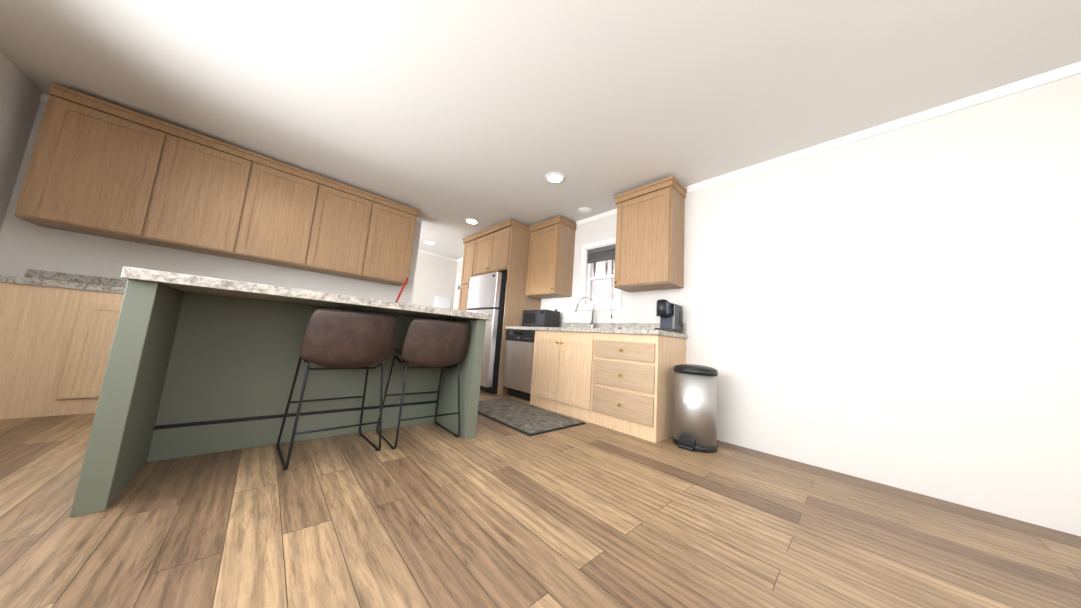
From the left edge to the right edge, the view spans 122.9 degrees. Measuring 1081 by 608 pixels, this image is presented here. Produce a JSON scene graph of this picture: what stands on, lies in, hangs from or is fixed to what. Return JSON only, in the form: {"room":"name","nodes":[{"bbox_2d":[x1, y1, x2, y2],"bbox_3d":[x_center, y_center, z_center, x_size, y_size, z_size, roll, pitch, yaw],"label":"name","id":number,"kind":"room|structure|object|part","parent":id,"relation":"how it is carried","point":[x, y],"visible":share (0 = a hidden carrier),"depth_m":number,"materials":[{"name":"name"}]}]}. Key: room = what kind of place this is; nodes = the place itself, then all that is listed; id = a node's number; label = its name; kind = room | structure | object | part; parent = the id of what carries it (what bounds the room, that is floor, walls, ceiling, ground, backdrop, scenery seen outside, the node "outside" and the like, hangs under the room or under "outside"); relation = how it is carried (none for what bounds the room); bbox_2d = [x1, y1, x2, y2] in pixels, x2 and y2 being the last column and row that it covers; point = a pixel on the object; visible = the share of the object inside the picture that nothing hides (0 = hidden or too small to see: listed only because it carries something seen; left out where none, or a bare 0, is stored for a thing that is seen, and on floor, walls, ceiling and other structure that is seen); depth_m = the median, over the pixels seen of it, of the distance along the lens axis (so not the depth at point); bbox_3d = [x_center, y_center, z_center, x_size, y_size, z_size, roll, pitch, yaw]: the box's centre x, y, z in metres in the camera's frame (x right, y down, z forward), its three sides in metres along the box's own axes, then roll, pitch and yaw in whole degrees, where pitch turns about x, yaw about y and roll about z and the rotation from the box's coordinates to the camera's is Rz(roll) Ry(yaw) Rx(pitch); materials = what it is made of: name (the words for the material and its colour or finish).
{"room":"kitchen","nodes":[
{"label":"kitchen","id":0,"kind":"room"},
{"bbox_2d":[0,51,41,231],"bbox_3d":[-2.629,-0.595,0.538,0.120,2.460,8.040,10,-9,-42],"label":"wall","id":1,"kind":"structure","parent":0,"point":[20,94],"depth_m":2.22,"materials":[{"name":"white paint"}]},
{"bbox_2d":[0,101,421,303],"bbox_3d":[-3.055,-0.286,3.329,3.100,2.460,0.100,10,-9,-42],"label":"wall","id":2,"kind":"structure","parent":0,"point":[24,245],"depth_m":2.63,"materials":[{"name":"white paint"}]},
{"bbox_2d":[24,269,126,288],"bbox_3d":[-3.044,-0.044,3.239,2.760,0.099,0.019,10,-9,-42],"label":"backsplash","id":3,"kind":"structure","parent":2,"relation":"attached to","point":[48,275],"depth_m":2.44,"materials":[{"name":"grey stone"}]},
{"bbox_2d":[14,84,181,246],"bbox_3d":[-3.636,-1.092,2.507,0.633,1.015,0.365,10,-9,-42],"label":"upper cabinet","id":4,"kind":"object","parent":2,"relation":"attached to","point":[99,167],"depth_m":2.36,"materials":[{"name":"brown wood"}]},
{"bbox_2d":[158,130,265,260],"bbox_3d":[-3.256,-1.022,2.858,0.680,1.015,0.365,10,-9,-42],"label":"upper cabinet","id":5,"kind":"object","parent":2,"relation":"attached to","point":[210,201],"depth_m":2.77,"materials":[{"name":"brown wood"}]},
{"bbox_2d":[40,93,421,222],"bbox_3d":[-2.932,-1.473,3.432,3.100,0.064,0.011,10,-9,-42],"label":"crown molding","id":6,"kind":"structure","parent":2,"relation":"attached to","point":[44,98],"depth_m":2.40,"materials":[{"name":"white"}]},
{"bbox_2d":[246,158,329,270],"bbox_3d":[-2.860,-0.949,3.225,0.680,1.015,0.365,10,-9,-42],"label":"upper cabinet","id":7,"kind":"object","parent":2,"relation":"attached to","point":[286,226],"depth_m":3.14,"materials":[{"name":"brown wood"}]},
{"bbox_2d":[310,182,381,280],"bbox_3d":[-2.463,-0.876,3.591,0.680,1.015,0.365,10,-9,-42],"label":"upper cabinet","id":8,"kind":"object","parent":2,"relation":"attached to","point":[350,216],"depth_m":3.51,"materials":[{"name":"brown wood"}]},
{"bbox_2d":[366,198,417,285],"bbox_3d":[-2.090,-0.807,3.937,0.617,1.015,0.365,10,-9,-42],"label":"upper cabinet","id":9,"kind":"object","parent":2,"relation":"attached to","point":[393,243],"depth_m":3.85,"materials":[{"name":"brown wood"}]},
{"bbox_2d":[412,252,457,308],"bbox_3d":[-3.740,-0.123,5.063,4.720,2.460,0.120,10,-9,-42],"label":"wall","id":10,"kind":"structure","parent":0,"point":[435,276],"depth_m":6.33,"materials":[{"name":"white paint"}]},
{"bbox_2d":[418,249,458,261],"bbox_3d":[-3.567,-1.304,5.199,4.600,0.064,0.012,10,-9,-42],"label":"crown molding","id":11,"kind":"structure","parent":10,"relation":"attached to","point":[419,250],"depth_m":6.41,"materials":[{"name":"white wood"}]},
{"bbox_2d":[434,296,450,308],"bbox_3d":[-2.158,0.161,6.424,0.370,0.630,0.028,10,-9,-42],"label":"electrical panel","id":12,"kind":"object","parent":10,"relation":"attached to","point":[442,302],"visible":0.46,"depth_m":6.43,"materials":[{"name":"white"}]},
{"bbox_2d":[0,390,1080,607],"bbox_3d":[-1.002,0.969,1.974,4.840,0.060,8.280,10,-9,-42],"label":"floor","id":13,"kind":"structure","parent":0,"point":[493,514],"depth_m":1.18,"materials":[{"name":"brown wood"}]},
{"bbox_2d":[0,281,99,418],"bbox_3d":[-3.694,0.325,2.183,0.492,0.885,0.645,10,-9,-42],"label":"base cabinet","id":14,"kind":"object","parent":13,"relation":"on","point":[57,331],"depth_m":2.02,"materials":[{"name":"brown wood"}]},
{"bbox_2d":[0,275,124,292],"bbox_3d":[-2.838,0.015,3.005,2.760,0.045,0.638,10,-9,-42],"label":"countertop","id":15,"kind":"structure","parent":14,"relation":"on","point":[35,280],"depth_m":2.09,"materials":[{"name":"grey stone"}]},
{"bbox_2d":[68,289,123,414],"bbox_3d":[-3.368,0.385,2.484,0.516,0.885,0.645,10,-9,-42],"label":"base cabinet","id":16,"kind":"object","parent":13,"relation":"on","point":[85,399],"depth_m":2.16,"materials":[{"name":"brown wood"}]},
{"bbox_2d":[70,278,485,516],"bbox_3d":[-1.373,0.470,2.014,1.684,0.886,0.895,10,-9,-42],"label":"kitchen island","id":17,"kind":"object","parent":13,"relation":"on","point":[198,365],"depth_m":1.70,"materials":[{"name":"laminate"}]},
{"bbox_2d":[121,266,489,321],"bbox_3d":[-1.331,0.008,2.061,1.700,0.046,0.960,10,-9,-42],"label":"island countertop","id":18,"kind":"structure","parent":17,"relation":"on","point":[135,274],"depth_m":1.44,"materials":[{"name":"white stone"}]},
{"bbox_2d":[276,308,395,469],"bbox_3d":[-1.262,0.476,1.851,0.485,0.848,0.507,10,-9,-42],"label":"stool","id":19,"kind":"object","parent":13,"relation":"on","point":[335,339],"visible":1,"depth_m":1.70,"materials":[{"name":"brown leather"}]},
{"bbox_3d":[-1.242,0.226,1.888,0.488,0.349,0.519,10,-9,-42],"label":"seat","id":20,"kind":"part","parent":19,"relation":"part of","materials":[{"name":"leather"}]},
{"bbox_2d":[395,278,407,301],"bbox_3d":[-1.828,0.317,3.309,0.678,1.431,0.571,10,-9,-42],"label":"broom","id":21,"kind":"object","parent":13,"relation":"on","point":[404,284],"visible":0.19,"depth_m":3.70,"materials":[{"name":"red"}]},
{"bbox_2d":[376,318,468,448],"bbox_3d":[-0.865,0.548,2.207,0.474,0.848,0.498,10,-9,-42],"label":"stool","id":22,"kind":"object","parent":13,"relation":"on","point":[428,343],"visible":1,"depth_m":2.05,"materials":[{"name":"brown leather"}]},
{"bbox_3d":[-0.849,0.297,2.239,0.488,0.349,0.509,10,-9,-42],"label":"seat","id":23,"kind":"part","parent":22,"relation":"part of","materials":[{"name":"leather"}]},
{"bbox_2d":[458,235,505,358],"bbox_3d":[-1.038,0.107,5.097,0.676,2.394,0.380,10,-9,-42],"label":"tall cabinet","id":24,"kind":"object","parent":13,"relation":"on","point":[468,257],"depth_m":4.95,"materials":[{"name":"brown wood"}]},
{"bbox_2d":[467,272,506,393],"bbox_3d":[-0.632,0.435,4.465,0.752,1.650,0.750,10,-9,-42],"label":"fridge","id":25,"kind":"object","parent":13,"relation":"on","point":[486,293],"visible":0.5,"depth_m":4.04,"materials":[{"name":"silver metal"}]},
{"bbox_2d":[502,330,534,400],"bbox_3d":[-0.085,0.808,3.964,0.610,0.868,0.570,10,-9,-42],"label":"dishwasher","id":26,"kind":"object","parent":13,"relation":"on","point":[518,363],"visible":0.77,"depth_m":3.75,"materials":[{"name":"silver metal"}]},
{"bbox_2d":[478,398,585,435],"bbox_3d":[-0.239,1.111,3.001,0.710,0.011,1.210,10,-9,-42],"label":"rug","id":27,"kind":"object","parent":13,"relation":"on","point":[527,419],"visible":0.85,"depth_m":2.85,"materials":[{"name":"grey fabric"}]},
{"bbox_2d":[582,332,685,442],"bbox_3d":[0.928,0.747,2.888,0.616,0.872,0.720,10,-9,-42],"label":"base cabinet","id":28,"kind":"object","parent":13,"relation":"on","point":[623,383],"depth_m":2.62,"materials":[{"name":"brown wood"}]},
{"bbox_2d":[505,322,687,338],"bbox_3d":[0.479,0.331,3.444,0.632,0.277,2.146,10,-9,-42],"label":"countertop","id":29,"kind":"structure","parent":28,"relation":"on","point":[639,328],"depth_m":3.19,"materials":[{"name":"stone"}]},
{"bbox_2d":[522,309,559,326],"bbox_3d":[0.057,0.201,4.113,0.366,0.298,0.543,10,-9,-42],"label":"microwave","id":30,"kind":"object","parent":29,"relation":"on","point":[541,318],"visible":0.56,"depth_m":3.98,"materials":[{"name":"black plastic"}]},
{"bbox_2d":[574,297,595,327],"bbox_3d":[0.560,0.117,3.667,0.205,0.426,0.214,10,-9,-42],"label":"faucet","id":31,"kind":"object","parent":29,"relation":"on","point":[592,322],"visible":0.9,"depth_m":3.67,"materials":[{"name":"silver metal"}]},
{"bbox_2d":[654,299,682,333],"bbox_3d":[1.248,0.126,2.836,0.327,0.306,0.158,10,-9,-42],"label":"coffee maker","id":32,"kind":"object","parent":29,"relation":"on","point":[669,314],"visible":0.92,"depth_m":2.77,"materials":[{"name":"black plastic"}]},
{"bbox_2d":[673,364,717,452],"bbox_3d":[1.260,0.826,2.417,0.350,0.648,0.327,10,-9,-42],"label":"trash can","id":33,"kind":"object","parent":13,"relation":"on","point":[695,410],"visible":1,"depth_m":2.31,"materials":[{"name":"silver metal"}]},
{"bbox_2d":[0,0,1080,258],"bbox_3d":[-0.824,-1.517,2.276,4.840,0.040,8.280,10,-9,-42],"label":"ceiling","id":34,"kind":"structure","parent":0,"point":[446,118],"depth_m":1.94,"materials":[{"name":"white paint"}]},
{"bbox_2d":[424,240,435,243],"bbox_3d":[-2.109,-1.174,5.619,0.207,0.013,0.207,-2,-9,41],"label":"recessed light","id":35,"kind":"object","parent":34,"relation":"in","point":[427,241],"depth_m":5.59,"materials":[{"name":"white"}]},
{"bbox_2d":[465,218,478,223],"bbox_3d":[-1.032,-1.243,4.423,0.207,0.013,0.207,-2,-9,41],"label":"recessed light","id":36,"kind":"object","parent":34,"relation":"in","point":[469,220],"depth_m":4.40,"materials":[{"name":"white plastic"}]},
{"bbox_2d":[545,172,564,182],"bbox_3d":[0.153,-1.321,3.083,0.207,0.013,0.207,-2,-9,41],"label":"recessed light","id":37,"kind":"object","parent":34,"relation":"in","point":[554,177],"depth_m":3.06,"materials":[{"name":"white plastic"}]},
{"bbox_2d":[578,207,591,213],"bbox_3d":[0.571,-1.201,3.796,0.176,0.019,0.176,10,-9,-42],"label":"recessed light","id":38,"kind":"object","parent":34,"relation":"in","point":[584,210],"visible":1,"depth_m":3.77,"materials":[{"name":"white plastic"}]},
{"bbox_2d":[453,74,1080,535],"bbox_3d":[0.805,0.037,3.713,0.120,2.460,8.280,10,-9,-42],"label":"wall","id":39,"kind":"structure","parent":0,"point":[899,308],"depth_m":1.90,"materials":[{"name":"white paint"}]},
{"bbox_2d":[454,273,461,309],"bbox_3d":[-1.565,0.352,6.201,0.136,2.100,0.950,10,-9,-42],"label":"door frame","id":40,"kind":"structure","parent":39,"relation":"attached to","point":[457,292],"depth_m":6.54,"materials":[{"name":"white wood"}]},
{"bbox_2d":[470,219,529,282],"bbox_3d":[-0.524,-0.766,4.715,0.676,0.684,0.950,10,-9,-42],"label":"upper cabinet","id":41,"kind":"object","parent":39,"relation":"attached to","point":[502,247],"depth_m":4.31,"materials":[{"name":"brown wood"}]},
{"bbox_2d":[525,216,576,298],"bbox_3d":[0.129,-0.630,4.204,0.375,1.045,0.633,10,-9,-42],"label":"upper cabinet","id":42,"kind":"object","parent":39,"relation":"attached to","point":[550,258],"visible":1,"depth_m":4.05,"materials":[{"name":"brown wood"}]},
{"bbox_2d":[563,309,567,316],"bbox_3d":[0.349,0.122,4.091,0.010,0.116,0.072,10,-9,-42],"label":"electrical outlet","id":43,"kind":"object","parent":39,"relation":"attached to","point":[565,310],"depth_m":4.08,"materials":[{"name":"white plastic"}]},
{"bbox_2d":[576,209,616,225],"bbox_3d":[0.793,-1.154,3.864,0.012,0.064,0.850,10,-9,-42],"label":"crown molding","id":44,"kind":"structure","parent":39,"relation":"attached to","point":[612,212],"depth_m":3.90,"materials":[{"name":"white wood"}]},
{"bbox_2d":[578,237,621,317],"bbox_3d":[0.792,-0.310,3.769,0.156,1.010,0.640,10,-9,-42],"label":"kitchen window","id":45,"kind":"structure","parent":39,"relation":"in","point":[603,251],"depth_m":3.84,"materials":[{"name":"white"}]},
{"bbox_2d":[647,305,652,315],"bbox_3d":[1.189,0.073,3.194,0.009,0.116,0.072,10,-9,-42],"label":"electrical outlet","id":46,"kind":"object","parent":39,"relation":"attached to","point":[649,310],"depth_m":3.19,"materials":[{"name":"white plastic"}]},
{"bbox_2d":[614,175,686,291],"bbox_3d":[1.137,-0.690,3.126,0.375,1.045,0.658,10,-9,-42],"label":"upper cabinet","id":47,"kind":"object","parent":39,"relation":"attached to","point":[649,253],"visible":1,"depth_m":2.98,"materials":[{"name":"brown wood"}]},
{"bbox_2d":[687,61,1080,192],"bbox_3d":[2.559,-1.258,1.975,0.012,0.064,3.005,10,-9,-42],"label":"crown molding","id":48,"kind":"structure","parent":39,"relation":"attached to","point":[1070,70],"depth_m":1.99,"materials":[{"name":"white wood"}]},
{"label":"outside","id":49,"kind":"structure","parent":0,"visible":0},
{"bbox_2d":[591,259,614,300],"bbox_3d":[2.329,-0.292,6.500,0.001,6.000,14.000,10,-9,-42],"label":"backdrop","id":50,"kind":"structure","parent":49,"point":[601,289],"depth_m":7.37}
]}

